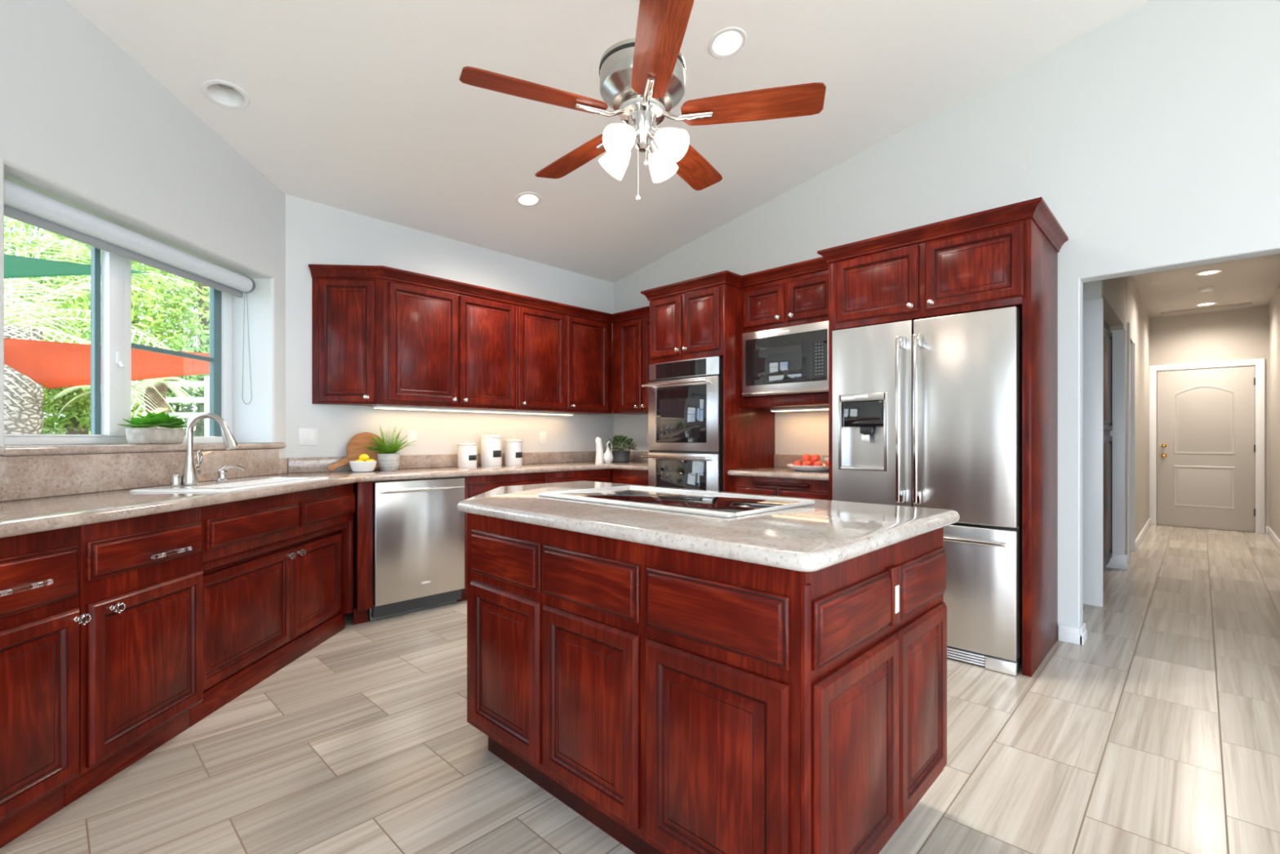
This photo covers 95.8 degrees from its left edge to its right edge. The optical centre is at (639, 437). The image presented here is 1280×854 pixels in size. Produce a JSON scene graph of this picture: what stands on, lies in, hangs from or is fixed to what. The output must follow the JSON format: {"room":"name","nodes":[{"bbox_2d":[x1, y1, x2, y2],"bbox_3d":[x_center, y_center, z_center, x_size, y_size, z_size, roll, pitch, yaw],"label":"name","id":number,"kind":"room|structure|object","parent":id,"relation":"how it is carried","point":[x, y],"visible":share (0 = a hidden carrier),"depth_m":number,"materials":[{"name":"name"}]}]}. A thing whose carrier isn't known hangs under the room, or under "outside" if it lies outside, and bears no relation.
{"room":"kitchen","nodes":[
{"label":"kitchen","id":0,"kind":"room"},
{"bbox_2d":[0,0,285,501],"bbox_3d":[-2.491,-0.640,1.819,0.310,3.600,3.950,0,0,0],"label":"wall","id":1,"kind":"structure","parent":0,"point":[84,126],"depth_m":2.69,"materials":[{"name":"white paint"}]},
{"bbox_2d":[0,204,286,456],"bbox_3d":[-2.468,-0.472,2.921,0.345,1.080,1.655,0,0,0],"label":"window","id":2,"kind":"structure","parent":1,"relation":"in","point":[117,345],"depth_m":2.84,"materials":[{"name":"white plastic"}]},
{"bbox_2d":[4,178,255,404],"bbox_3d":[-2.441,-0.602,2.883,0.100,0.788,1.508,0,0,0],"label":"roller blind","id":3,"kind":"object","parent":2,"relation":"attached to","point":[18,197],"visible":1,"depth_m":2.67,"materials":[{"name":"white fabric"}]},
{"bbox_2d":[117,411,188,444],"bbox_3d":[-2.415,-0.052,2.890,0.243,0.160,0.366,0,0,0],"label":"potted succulent","id":4,"kind":"object","parent":2,"relation":"on","point":[136,434],"visible":1,"depth_m":2.82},
{"bbox_2d":[0,448,287,501],"bbox_3d":[-2.319,0.149,2.935,0.022,0.162,1.685,0,0,0],"label":"backsplash","id":5,"kind":"structure","parent":1,"relation":"attached to","point":[27,477],"depth_m":2.54,"materials":[{"name":"beige stone"}]},
{"bbox_2d":[124,427,185,444],"bbox_3d":[-2.416,-0.009,2.888,0.108,0.075,0.278,0,0,0],"label":"planter","id":6,"kind":"object","parent":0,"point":[134,435],"depth_m":2.82,"materials":[{"name":"white ceramic"}]},
{"bbox_2d":[377,453,399,470],"bbox_3d":[-1.789,0.170,4.117,0.150,0.120,0.150,0,0,44],"label":"pot","id":7,"kind":"object","parent":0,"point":[386,461],"depth_m":4.06,"materials":[{"name":"grey ceramic"}]},
{"bbox_2d":[285,194,613,473],"bbox_3d":[-1.353,-0.440,4.905,0.150,3.200,2.957,0,0,44],"label":"wall","id":8,"kind":"structure","parent":0,"point":[317,233],"depth_m":4.36,"materials":[{"name":"white paint"}]},
{"bbox_2d":[298,427,318,445],"bbox_3d":[-2.229,-0.008,3.886,0.008,0.115,0.118,0,0,44],"label":"light switch","id":9,"kind":"object","parent":8,"relation":"attached to","point":[307,436],"visible":1,"depth_m":3.88,"materials":[{"name":"white plastic"}]},
{"bbox_2d":[311,277,383,405],"bbox_3d":[-1.982,-0.660,3.922,0.306,0.860,0.351,0,0,44],"label":"upper cabinet","id":10,"kind":"object","parent":8,"relation":"attached to","point":[348,313],"visible":1,"depth_m":3.91,"materials":[{"name":"brown wood"}]},
{"bbox_2d":[308,264,649,323],"bbox_3d":[-0.951,-1.122,4.407,2.654,0.074,0.842,0,0,-39],"label":"crown molding","id":11,"kind":"structure","parent":10,"relation":"attached to","point":[317,270],"depth_m":4.34,"materials":[{"name":"brown wood"}]},
{"bbox_2d":[408,429,417,444],"bbox_3d":[-1.731,-0.005,4.400,0.008,0.115,0.072,0,0,44],"label":"outlet","id":12,"kind":"object","parent":8,"relation":"attached to","point":[412,433],"visible":0.94,"depth_m":4.40,"materials":[{"name":"white plastic"}]},
{"bbox_2d":[371,279,515,410],"bbox_3d":[-1.470,-0.660,4.411,0.366,0.860,1.062,0,0,44],"label":"upper cabinet","id":13,"kind":"object","parent":8,"relation":"attached to","point":[442,348],"visible":0.97,"depth_m":4.26,"materials":[{"name":"brown wood"}]},
{"bbox_2d":[372,404,573,415],"bbox_3d":[-1.251,-0.218,4.708,0.070,0.021,1.780,0,0,44],"label":"light","id":14,"kind":"object","parent":13,"relation":"attached to","point":[376,406],"visible":0.99,"depth_m":4.55,"materials":[{"name":"white plastic"}]},
{"bbox_2d":[287,450,612,472],"bbox_3d":[-1.286,0.180,4.849,0.021,0.100,2.944,0,0,44],"label":"backsplash","id":15,"kind":"structure","parent":8,"relation":"attached to","point":[295,464],"depth_m":4.49,"materials":[{"name":"beige stone"}]},
{"bbox_2d":[506,304,564,412],"bbox_3d":[-0.923,-0.660,4.975,0.366,0.860,0.506,0,0,44],"label":"upper cabinet","id":16,"kind":"object","parent":8,"relation":"attached to","point":[540,333],"visible":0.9,"depth_m":4.86,"materials":[{"name":"brown wood"}]},
{"bbox_2d":[539,431,546,444],"bbox_3d":[-0.884,0.000,5.274,0.008,0.115,0.078,0,0,44],"label":"outlet","id":17,"kind":"object","parent":8,"relation":"attached to","point":[543,435],"visible":1,"depth_m":5.27,"materials":[{"name":"white plastic"}]},
{"bbox_2d":[561,314,612,414],"bbox_3d":[-0.550,-0.660,5.360,0.366,0.860,0.564,0,0,44],"label":"upper cabinet","id":18,"kind":"object","parent":8,"relation":"attached to","point":[588,342],"visible":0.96,"depth_m":5.24,"materials":[{"name":"brown wood"}]},
{"bbox_2d":[66,0,1148,283],"bbox_3d":[0.652,-2.420,0.816,9.000,1.738,6.280,0,0,44],"label":"ceiling","id":19,"kind":"structure","parent":0,"point":[362,107],"depth_m":3.21,"materials":[{"name":"white paint"}]},
{"bbox_2d":[200,79,249,109],"bbox_3d":[-2.095,-1.772,2.924,0.201,0.116,0.204,0,0,40],"label":"recessed light","id":20,"kind":"object","parent":19,"relation":"in","point":[224,94],"visible":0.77,"depth_m":2.96,"materials":[{"name":"white plastic"}]},
{"bbox_2d":[515,191,542,206],"bbox_3d":[-0.810,-1.769,4.200,0.187,0.113,0.190,0,0,40],"label":"recessed light","id":21,"kind":"object","parent":19,"relation":"in","point":[526,198],"visible":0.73,"depth_m":4.25,"materials":[{"name":"white plastic"}]},
{"bbox_2d":[459,0,826,200],"bbox_3d":[-0.012,-1.495,2.220,1.245,1.198,1.283,0,0,44],"label":"ceiling fan","id":22,"kind":"object","parent":19,"relation":"hanging from","point":[642,77],"visible":1,"depth_m":2.09,"materials":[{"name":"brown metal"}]},
{"bbox_2d":[707,26,746,58],"bbox_3d":[0.452,-2.077,2.988,0.197,0.115,0.200,0,0,40],"label":"recessed light","id":23,"kind":"object","parent":19,"relation":"in","point":[726,42],"visible":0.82,"depth_m":3.03,"materials":[{"name":"white plastic"}]},
{"bbox_2d":[0,524,1279,853],"bbox_3d":[2.904,1.175,3.104,8.650,0.030,12.400,0,0,44],"label":"floor","id":24,"kind":"structure","parent":0,"point":[364,742],"depth_m":2.11,"materials":[{"name":"tile"}]},
{"bbox_2d":[0,525,90,848],"bbox_3d":[-2.016,0.716,1.558,0.634,0.889,0.513,0,0,0],"label":"base cabinet","id":25,"kind":"object","parent":24,"relation":"on","point":[40,620],"visible":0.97,"depth_m":1.68,"materials":[{"name":"brown wood"}]},
{"bbox_2d":[63,506,203,806],"bbox_3d":[-2.013,0.716,2.067,0.634,0.889,0.499,0,0,0],"label":"base cabinet","id":26,"kind":"object","parent":24,"relation":"on","point":[141,578],"visible":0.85,"depth_m":2.00,"materials":[{"name":"brown wood"}]},
{"bbox_2d":[189,483,355,727],"bbox_3d":[-2.000,0.716,2.924,0.540,0.889,1.210,0,0,0],"label":"base cabinet","id":27,"kind":"object","parent":24,"relation":"on","point":[277,570],"visible":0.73,"depth_m":2.79,"materials":[{"name":"brown wood"}]},
{"bbox_2d":[352,481,372,624],"bbox_3d":[-1.728,0.716,3.599,0.090,0.889,0.088,0,0,44],"label":"filler panel","id":28,"kind":"object","parent":24,"relation":"on","point":[363,489],"visible":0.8,"depth_m":3.56,"materials":[{"name":"brown wood"}]},
{"bbox_2d":[353,476,464,621],"bbox_3d":[-1.629,0.718,4.000,0.652,0.885,0.609,0,0,44],"label":"dishwasher","id":29,"kind":"object","parent":24,"relation":"on","point":[418,526],"visible":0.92,"depth_m":3.79,"materials":[{"name":"silver metal"}]},
{"bbox_2d":[456,472,545,601],"bbox_3d":[-1.191,0.716,4.490,0.600,0.889,0.700,0,0,44],"label":"base cabinet","id":30,"kind":"object","parent":24,"relation":"on","point":[474,486],"visible":0.2,"depth_m":4.16,"materials":[{"name":"brown wood"}]},
{"bbox_2d":[545,468,610,483],"bbox_3d":[-0.702,0.716,4.994,0.600,0.889,0.700,0,0,44],"label":"base cabinet","id":31,"kind":"object","parent":24,"relation":"on","point":[594,475],"visible":0.11,"depth_m":4.79,"materials":[{"name":"brown wood"}]},
{"bbox_2d":[610,468,648,485],"bbox_3d":[0.126,0.716,5.072,0.518,0.889,0.600,0,0,44],"label":"base cabinet","id":32,"kind":"object","parent":24,"relation":"on","point":[617,476],"visible":0.1,"depth_m":4.87,"materials":[{"name":"brown wood"}]},
{"bbox_2d":[466,512,946,853],"bbox_3d":[0.004,0.716,2.102,1.809,0.889,0.906,0,0,44],"label":"kitchen island","id":33,"kind":"object","parent":24,"relation":"on","point":[676,701],"visible":0.94,"depth_m":1.44,"materials":[{"name":"brown wood"}]},
{"bbox_2d":[457,480,959,572],"bbox_3d":[0.018,0.250,2.133,1.857,0.040,0.998,0,0,44],"label":"island countertop","id":34,"kind":"structure","parent":33,"relation":"on","point":[823,534],"depth_m":1.56,"materials":[{"name":"stone"}]},
{"bbox_2d":[537,484,814,518],"bbox_3d":[0.102,0.224,2.153,0.920,0.012,0.515,0,0,44],"label":"cooktop","id":35,"kind":"object","parent":34,"relation":"in","point":[728,505],"visible":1,"depth_m":2.04,"materials":[{"name":"black glass"}]},
{"bbox_2d":[894,584,899,613],"bbox_3d":[0.659,0.413,1.482,0.004,0.070,0.024,0,0,44],"label":"outlet","id":36,"kind":"object","parent":33,"relation":"attached to","point":[896,586],"depth_m":1.48,"materials":[{"name":"white plastic"}]},
{"bbox_2d":[640,270,774,492],"bbox_3d":[0.555,-0.008,4.604,0.842,2.336,0.731,0,0,44],"label":"tall cabinet","id":37,"kind":"object","parent":24,"relation":"on","point":[697,317],"visible":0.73,"depth_m":4.27,"materials":[{"name":"brown wood"}]},
{"bbox_2d":[641,355,723,491],"bbox_3d":[0.486,0.115,4.565,0.707,1.400,0.654,0,0,44],"label":"double oven","id":38,"kind":"object","parent":37,"relation":"in","point":[686,397],"visible":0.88,"depth_m":4.33,"materials":[{"name":"grey metal"}]},
{"bbox_2d":[729,475,828,499],"bbox_3d":[1.135,0.716,4.094,0.797,0.889,0.640,0,0,44],"label":"base cabinet","id":39,"kind":"object","parent":24,"relation":"on","point":[799,488],"visible":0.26,"depth_m":3.86,"materials":[{"name":"brown wood"}]},
{"bbox_2d":[727,466,828,480],"bbox_3d":[1.139,0.250,4.097,0.797,0.040,0.649,0,0,44],"label":"countertop","id":40,"kind":"structure","parent":39,"relation":"on","point":[771,472],"depth_m":3.91,"materials":[{"name":"beige stone"}]},
{"bbox_2d":[786,463,828,471],"bbox_3d":[1.203,0.208,4.014,0.364,0.044,0.364,0,0,44],"label":"serving plate","id":41,"kind":"object","parent":40,"relation":"on","point":[798,468],"visible":0.7,"depth_m":3.89,"materials":[{"name":"white ceramic"}]},
{"bbox_2d":[792,460,802,465],"bbox_3d":[1.093,0.188,4.010,0.063,0.061,0.064,0,0,6],"label":"fruit","id":42,"kind":"object","parent":41,"relation":"on","point":[797,462],"visible":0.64,"depth_m":3.99,"materials":[{"name":"red food"}]},
{"bbox_2d":[801,453,811,462],"bbox_3d":[1.155,0.142,4.012,0.063,0.061,0.065,0,0,5],"label":"fruit","id":43,"kind":"object","parent":41,"relation":"on","point":[806,456],"visible":0.74,"depth_m":3.99,"materials":[{"name":"red food"}]},
{"bbox_2d":[802,460,811,466],"bbox_3d":[1.140,0.187,3.949,0.063,0.063,0.064,0,0,12],"label":"fruit","id":44,"kind":"object","parent":41,"relation":"on","point":[806,463],"visible":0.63,"depth_m":3.93,"materials":[{"name":"red food"}]},
{"bbox_2d":[810,453,820,462],"bbox_3d":[1.205,0.141,3.965,0.064,0.065,0.064,0,0,-35],"label":"fruit","id":45,"kind":"object","parent":41,"relation":"on","point":[815,457],"visible":0.82,"depth_m":3.94,"materials":[{"name":"red food"}]},
{"bbox_2d":[813,461,822,466],"bbox_3d":[1.205,0.187,3.908,0.064,0.063,0.063,0,0,28],"label":"fruit","id":46,"kind":"object","parent":41,"relation":"on","point":[816,463],"visible":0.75,"depth_m":3.89,"materials":[{"name":"red food"}]},
{"bbox_2d":[832,306,1022,675],"bbox_3d":[1.722,0.260,3.371,0.938,1.800,0.802,0,0,44],"label":"refrigerator","id":47,"kind":"object","parent":24,"relation":"on","point":[927,412],"visible":0.76,"depth_m":2.99,"materials":[{"name":"grey metal"}]},
{"bbox_2d":[817,196,1068,676],"bbox_3d":[1.756,0.010,3.404,1.140,2.300,0.780,0,0,44],"label":"tall cabinet","id":48,"kind":"object","parent":24,"relation":"on","point":[1004,256],"visible":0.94,"depth_m":3.02,"materials":[{"name":"brown wood"}]},
{"bbox_2d":[1103,320,1112,568],"bbox_3d":[3.510,0.055,4.836,0.570,2.090,1.470,0,0,44],"label":"door","id":49,"kind":"structure","parent":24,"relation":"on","point":[1108,335],"depth_m":4.93,"materials":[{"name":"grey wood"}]},
{"bbox_3d":[-2.019,0.715,0.905,0.634,0.889,0.787,0,0,0],"label":"base cabinet","id":50,"kind":"object","parent":24,"relation":"on","visible":0},
{"bbox_2d":[0,461,648,537],"bbox_3d":[-1.464,0.250,3.280,1.997,0.040,5.782,0,0,26],"label":"countertop","id":51,"kind":"structure","parent":50,"relation":"on","point":[25,516],"depth_m":2.29,"materials":[{"name":"beige stone"}]},
{"bbox_2d":[181,412,238,485],"bbox_3d":[-2.002,0.050,2.714,0.253,0.338,0.108,0,0,0],"label":"faucet","id":52,"kind":"object","parent":51,"relation":"on","point":[189,473],"visible":1,"depth_m":2.68,"materials":[{"name":"silver metal"}]},
{"bbox_2d":[128,474,328,492],"bbox_3d":[-1.978,0.288,2.884,0.425,0.244,0.875,0,0,0],"label":"sink","id":53,"kind":"object","parent":51,"relation":"in","point":[235,484],"depth_m":2.73,"materials":[{"name":"white ceramic"}]},
{"bbox_2d":[215,464,244,482],"bbox_3d":[-2.077,0.178,2.924,0.054,0.083,0.131,0,0,14],"label":"soap dispenser","id":54,"kind":"object","parent":53,"relation":"on","point":[222,477],"visible":1,"depth_m":2.88,"materials":[{"name":"silver metal"}]},
{"bbox_2d":[327,431,386,472],"bbox_3d":[-1.962,0.097,4.015,0.096,0.276,0.404,0,0,44],"label":"cutting board","id":55,"kind":"object","parent":51,"relation":"on","point":[355,447],"visible":0.63,"depth_m":4.03,"materials":[{"name":"brown wood"}]},
{"bbox_2d":[349,460,377,471],"bbox_3d":[-1.881,0.193,3.929,0.172,0.074,0.172,0,0,44],"label":"bowl","id":56,"kind":"object","parent":51,"relation":"on","point":[356,466],"visible":0.92,"depth_m":3.86,"materials":[{"name":"white ceramic"}]},
{"bbox_2d":[363,426,416,470],"bbox_3d":[-1.810,0.066,4.123,0.405,0.327,0.383,0,0,34],"label":"potted fern","id":57,"kind":"object","parent":51,"relation":"on","point":[389,460],"visible":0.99,"depth_m":4.07,"materials":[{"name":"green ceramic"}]},
{"bbox_2d":[457,440,477,467],"bbox_3d":[-1.366,0.128,4.575,0.152,0.205,0.152,0,0,44],"label":"canister","id":58,"kind":"object","parent":51,"relation":"on","point":[467,451],"visible":1,"depth_m":4.51,"materials":[{"name":"white ceramic"}]},
{"bbox_2d":[480,432,502,466],"bbox_3d":[-1.219,0.092,4.735,0.175,0.275,0.175,0,0,44],"label":"canister","id":59,"kind":"object","parent":51,"relation":"on","point":[491,444],"visible":1,"depth_m":4.66,"materials":[{"name":"white ceramic"}]},
{"bbox_2d":[504,437,522,465],"bbox_3d":[-1.072,0.113,4.907,0.152,0.235,0.152,0,0,44],"label":"canister","id":60,"kind":"object","parent":51,"relation":"on","point":[513,447],"visible":1,"depth_m":4.84,"materials":[{"name":"white ceramic"}]},
{"bbox_2d":[595,436,604,462],"bbox_3d":[-0.371,0.110,5.307,0.082,0.240,0.087,0,0,44],"label":"vase","id":61,"kind":"object","parent":51,"relation":"on","point":[599,449],"visible":0.98,"depth_m":5.28,"materials":[{"name":"white ceramic"}]},
{"bbox_2d":[603,440,613,462],"bbox_3d":[-0.294,0.130,5.344,0.100,0.200,0.106,0,0,44],"label":"jug","id":62,"kind":"object","parent":51,"relation":"on","point":[608,456],"visible":0.97,"depth_m":5.31,"materials":[{"name":"white ceramic"}]},
{"bbox_2d":[604,434,636,462],"bbox_3d":[-0.176,0.097,5.463,0.331,0.265,0.314,0,0,44],"label":"potted plant","id":63,"kind":"object","parent":51,"relation":"on","point":[620,455],"visible":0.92,"depth_m":5.40,"materials":[{"name":"green plant"}]},
{"bbox_2d":[612,450,630,462],"bbox_3d":[-0.178,0.175,5.464,0.172,0.110,0.172,0,0,44],"label":"pot","id":64,"kind":"object","parent":51,"relation":"on","point":[619,456],"depth_m":5.39,"materials":[{"name":"grey ceramic"}]},
{"bbox_2d":[613,0,1279,627],"bbox_3d":[2.844,-1.090,2.978,8.560,4.500,0.115,0,0,44],"label":"wall","id":65,"kind":"structure","parent":0,"point":[1151,136],"depth_m":3.26,"materials":[{"name":"white paint"}]},
{"bbox_2d":[612,315,649,414],"bbox_3d":[0.119,-0.660,5.280,0.818,0.860,0.366,0,0,44],"label":"upper cabinet","id":66,"kind":"object","parent":65,"relation":"attached to","point":[630,338],"visible":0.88,"depth_m":5.28,"materials":[{"name":"brown wood"}]},
{"bbox_2d":[630,450,649,462],"bbox_3d":[0.137,0.180,5.505,1.109,0.100,0.021,0,0,44],"label":"backsplash","id":67,"kind":"structure","parent":65,"relation":"attached to","point":[634,455],"depth_m":5.63,"materials":[{"name":"beige stone"}]},
{"bbox_2d":[740,257,828,408],"bbox_3d":[1.174,-0.701,4.133,0.799,0.951,0.546,0,0,44],"label":"upper cabinet","id":68,"kind":"object","parent":65,"relation":"attached to","point":[795,294],"visible":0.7,"depth_m":4.00,"materials":[{"name":"brown wood"}]},
{"bbox_2d":[742,320,828,396],"bbox_3d":[1.129,-0.530,4.111,0.689,0.461,0.456,0,0,44],"label":"microwave","id":69,"kind":"object","parent":68,"relation":"in","point":[793,359],"visible":0.94,"depth_m":3.95,"materials":[{"name":"silver metal"}]},
{"bbox_2d":[769,406,828,411],"bbox_3d":[1.253,-0.211,4.210,0.660,0.021,0.070,0,0,44],"label":"light","id":70,"kind":"object","parent":68,"relation":"attached to","point":[818,408],"visible":0.52,"depth_m":4.24,"materials":[{"name":"white plastic"}]},
{"bbox_2d":[773,453,828,467],"bbox_3d":[1.357,0.180,4.322,0.797,0.100,0.021,0,0,44],"label":"backsplash","id":71,"kind":"structure","parent":65,"relation":"attached to","point":[780,460],"depth_m":4.50,"materials":[{"name":"beige stone"}]},
{"bbox_2d":[1057,622,1085,635],"bbox_3d":[2.485,1.114,3.325,0.110,0.092,0.146,0,0,44],"label":"baseboard","id":72,"kind":"structure","parent":65,"relation":"attached to","point":[1062,628],"depth_m":3.28,"materials":[{"name":"white paint"}]},
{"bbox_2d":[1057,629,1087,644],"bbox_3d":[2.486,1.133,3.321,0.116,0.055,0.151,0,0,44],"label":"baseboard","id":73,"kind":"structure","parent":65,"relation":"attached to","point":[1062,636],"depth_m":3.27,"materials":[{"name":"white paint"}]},
{"bbox_2d":[1083,280,1103,300],"bbox_3d":[2.814,-0.225,4.403,1.113,2.770,0.100,0,0,44],"label":"wall","id":74,"kind":"structure","parent":0,"point":[1091,290],"depth_m":4.01,"materials":[{"name":"white paint"}]},
{"bbox_2d":[1103,275,1149,554],"bbox_3d":[4.996,-0.225,5.951,0.133,2.770,5.160,0,0,44],"label":"wall","id":75,"kind":"structure","parent":0,"point":[1141,318],"depth_m":6.26,"materials":[{"name":"beige paint"}]},
{"bbox_2d":[1083,297,1103,606],"bbox_3d":[3.137,0.100,4.011,0.122,2.120,0.017,0,0,44],"label":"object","id":76,"kind":"structure","parent":75,"relation":"attached to","point":[1093,309],"depth_m":4.00,"materials":[{"name":"white paint"}]},
{"bbox_2d":[1105,553,1127,569],"bbox_3d":[4.235,1.095,5.146,0.160,0.130,0.025,0,0,44],"label":"baseboard","id":77,"kind":"object","parent":75,"relation":"attached to","point":[1118,561],"visible":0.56,"depth_m":5.12,"materials":[{"name":"white paint"}]},
{"bbox_2d":[1110,328,1125,554],"bbox_3d":[4.242,0.100,5.164,0.145,2.120,0.016,0,0,44],"label":"door","id":78,"kind":"structure","parent":75,"relation":"attached to","point":[1118,432],"depth_m":5.14,"materials":[{"name":"white paint"}]},
{"bbox_2d":[1127,322,1135,563],"bbox_3d":[4.742,0.045,5.676,0.152,2.230,0.752,0,0,44],"label":"trim","id":79,"kind":"structure","parent":75,"relation":"attached to","point":[1131,346],"depth_m":5.89,"materials":[{"name":"white paint"}]},
{"bbox_2d":[1135,517,1151,551],"bbox_3d":[5.949,1.114,6.830,0.018,0.092,2.570,0,0,44],"label":"baseboard","id":80,"kind":"structure","parent":75,"relation":"attached to","point":[1144,531],"depth_m":6.66,"materials":[{"name":"white paint"}]},
{"bbox_2d":[1132,253,1279,317],"bbox_3d":[4.719,-1.675,5.610,2.470,0.130,6.275,0,0,44],"label":"ceiling","id":81,"kind":"structure","parent":0,"point":[1255,280],"depth_m":6.10,"materials":[{"name":"beige paint"}]},
{"bbox_2d":[1195,302,1217,306],"bbox_3d":[6.800,-1.606,6.945,0.194,0.008,0.194,0,0,44],"label":"recessed light","id":82,"kind":"object","parent":81,"relation":"in","point":[1207,303],"visible":1,"depth_m":6.94,"materials":[{"name":"white plastic"}]},
{"bbox_2d":[1199,286,1214,291],"bbox_3d":[6.090,-1.595,6.213,0.120,0.030,0.120,0,0,44],"label":"smoke detector","id":83,"kind":"object","parent":81,"relation":"attached to","point":[1209,288],"visible":1,"depth_m":6.19,"materials":[{"name":"white plastic"}]},
{"bbox_2d":[1195,269,1222,275],"bbox_3d":[5.527,-1.606,5.617,0.194,0.008,0.194,0,0,44],"label":"recessed light","id":84,"kind":"object","parent":81,"relation":"in","point":[1213,271],"visible":1,"depth_m":5.61,"materials":[{"name":"white plastic"}]},
{"bbox_2d":[1149,305,1269,533],"bbox_3d":[6.879,-0.315,7.802,2.420,2.950,0.120,0,0,44],"label":"wall","id":85,"kind":"structure","parent":0,"point":[1238,334],"depth_m":7.31,"materials":[{"name":"beige paint"}]},
{"bbox_2d":[1149,358,1264,533],"bbox_3d":[7.197,0.098,7.380,1.061,2.125,0.104,0,0,44],"label":"door","id":86,"kind":"structure","parent":85,"relation":"in","point":[1206,448],"depth_m":7.36,"materials":[{"name":"grey paint"}]},
{"bbox_2d":[1269,284,1279,539],"bbox_3d":[5.521,-0.290,4.749,0.120,2.900,6.155,0,0,44],"label":"wall","id":87,"kind":"structure","parent":0,"point":[1274,305],"depth_m":6.47,"materials":[{"name":"beige paint"}]},
{"bbox_2d":[1267,525,1279,550],"bbox_3d":[5.479,1.114,4.800,0.016,0.092,6.140,0,0,44],"label":"baseboard","id":88,"kind":"structure","parent":87,"relation":"attached to","point":[1274,538],"depth_m":6.39,"materials":[{"name":"white paint"}]},
{"label":"outside","id":89,"kind":"structure","parent":0,"visible":0},
{"bbox_2d":[4,337,209,388],"bbox_3d":[-5.798,-0.857,6.696,4.480,0.934,3.496,0,0,44],"label":"shade sail","id":90,"kind":"object","parent":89,"point":[51,364],"visible":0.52,"depth_m":6.56,"materials":[{"name":"orange fabric"}]},
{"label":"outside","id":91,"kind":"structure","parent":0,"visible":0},
{"bbox_2d":[4,253,149,278],"bbox_3d":[-7.396,-1.963,6.791,1.181,1.223,4.277,0,0,-21],"label":"shade sail","id":92,"kind":"object","parent":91,"point":[15,266],"visible":0.77,"depth_m":7.01,"materials":[{"name":"green fabric"}]},
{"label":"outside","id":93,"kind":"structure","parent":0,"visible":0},
{"bbox_2d":[47,433,199,444],"bbox_3d":[-15.000,0.495,18.750,22.000,1.369,22.500,0,0,0],"label":"grass bank","id":94,"kind":"object","parent":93,"point":[194,433],"depth_m":10.78,"materials":[{"name":"green plant"}]},
{"bbox_2d":[4,216,170,434],"bbox_3d":[-18.741,-3.937,16.872,7.178,8.435,7.392,0,0,7],"label":"leafy tree","id":95,"kind":"object","parent":94,"relation":"on","point":[11,228],"visible":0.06,"depth_m":16.52,"materials":[{"name":"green plant"}]},
{"bbox_2d":[40,328,145,444],"bbox_3d":[-10.185,-0.676,10.440,1.947,2.530,1.958,0,0,44],"label":"leafy tree","id":96,"kind":"object","parent":94,"relation":"on","point":[77,420],"visible":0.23,"depth_m":10.19,"materials":[{"name":"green plant"}]},
{"bbox_2d":[53,384,146,444],"bbox_3d":[-9.161,-0.160,9.865,1.285,1.862,1.258,0,0,44],"label":"palm tree","id":97,"kind":"object","parent":94,"relation":"on","point":[80,386],"visible":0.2,"depth_m":9.72,"materials":[{"name":"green plant"}]},
{"bbox_2d":[4,236,201,444],"bbox_3d":[-9.838,-0.706,9.028,4.946,4.204,4.906,0,0,44],"label":"palm tree","id":98,"kind":"object","parent":94,"relation":"on","point":[23,396],"visible":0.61,"depth_m":8.96,"materials":[{"name":"green plant"}]},
{"bbox_2d":[4,217,209,412],"bbox_3d":[-14.601,-4.133,16.545,7.726,8.605,7.120,0,0,44],"label":"leafy tree","id":99,"kind":"object","parent":94,"relation":"on","point":[7,233],"visible":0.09,"depth_m":15.29,"materials":[{"name":"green plant"}]},
{"bbox_2d":[26,240,209,435],"bbox_3d":[-11.209,-3.772,14.868,7.352,7.885,6.548,0,0,44],"label":"leafy tree","id":100,"kind":"object","parent":94,"relation":"on","point":[203,302],"visible":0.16,"depth_m":13.90,"materials":[{"name":"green plant"}]},
{"bbox_2d":[48,331,189,434],"bbox_3d":[-11.632,-1.081,13.046,2.584,2.842,2.442,0,0,44],"label":"shrub","id":101,"kind":"object","parent":94,"relation":"on","point":[89,332],"visible":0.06,"depth_m":13.28,"materials":[{"name":"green plant"}]},
{"bbox_2d":[43,376,215,436],"bbox_3d":[-8.400,-0.470,11.300,13.200,1.460,0.121,0,0,0],"label":"rail fence","id":102,"kind":"object","parent":94,"relation":"on","point":[206,384],"visible":0.03,"depth_m":11.27,"materials":[{"name":"white paint"}]},
{"bbox_2d":[131,377,199,428],"bbox_3d":[-8.462,-0.323,10.095,1.285,1.897,1.272,0,0,44],"label":"palm tree","id":103,"kind":"object","parent":94,"relation":"on","point":[162,386],"visible":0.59,"depth_m":10.02,"materials":[{"name":"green plant"}]},
{"bbox_2d":[137,325,216,436],"bbox_3d":[-9.636,-0.966,13.027,2.559,2.808,2.746,0,0,44],"label":"shrub","id":104,"kind":"object","parent":94,"relation":"on","point":[200,377],"visible":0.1,"depth_m":12.47,"materials":[{"name":"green plant"}]},
{"bbox_3d":[-1.904,0.168,3.951,0.054,0.054,0.077,0,0,8],"label":"lemon","id":105,"kind":"object","parent":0,"visible":0},
{"bbox_2d":[358,453,369,461],"bbox_3d":[-1.877,0.134,3.930,0.059,0.054,0.060,0,0,-39],"label":"lemon","id":106,"kind":"object","parent":105,"relation":"on","point":[364,457],"visible":0.98,"depth_m":3.91,"materials":[{"name":"yellow food"}]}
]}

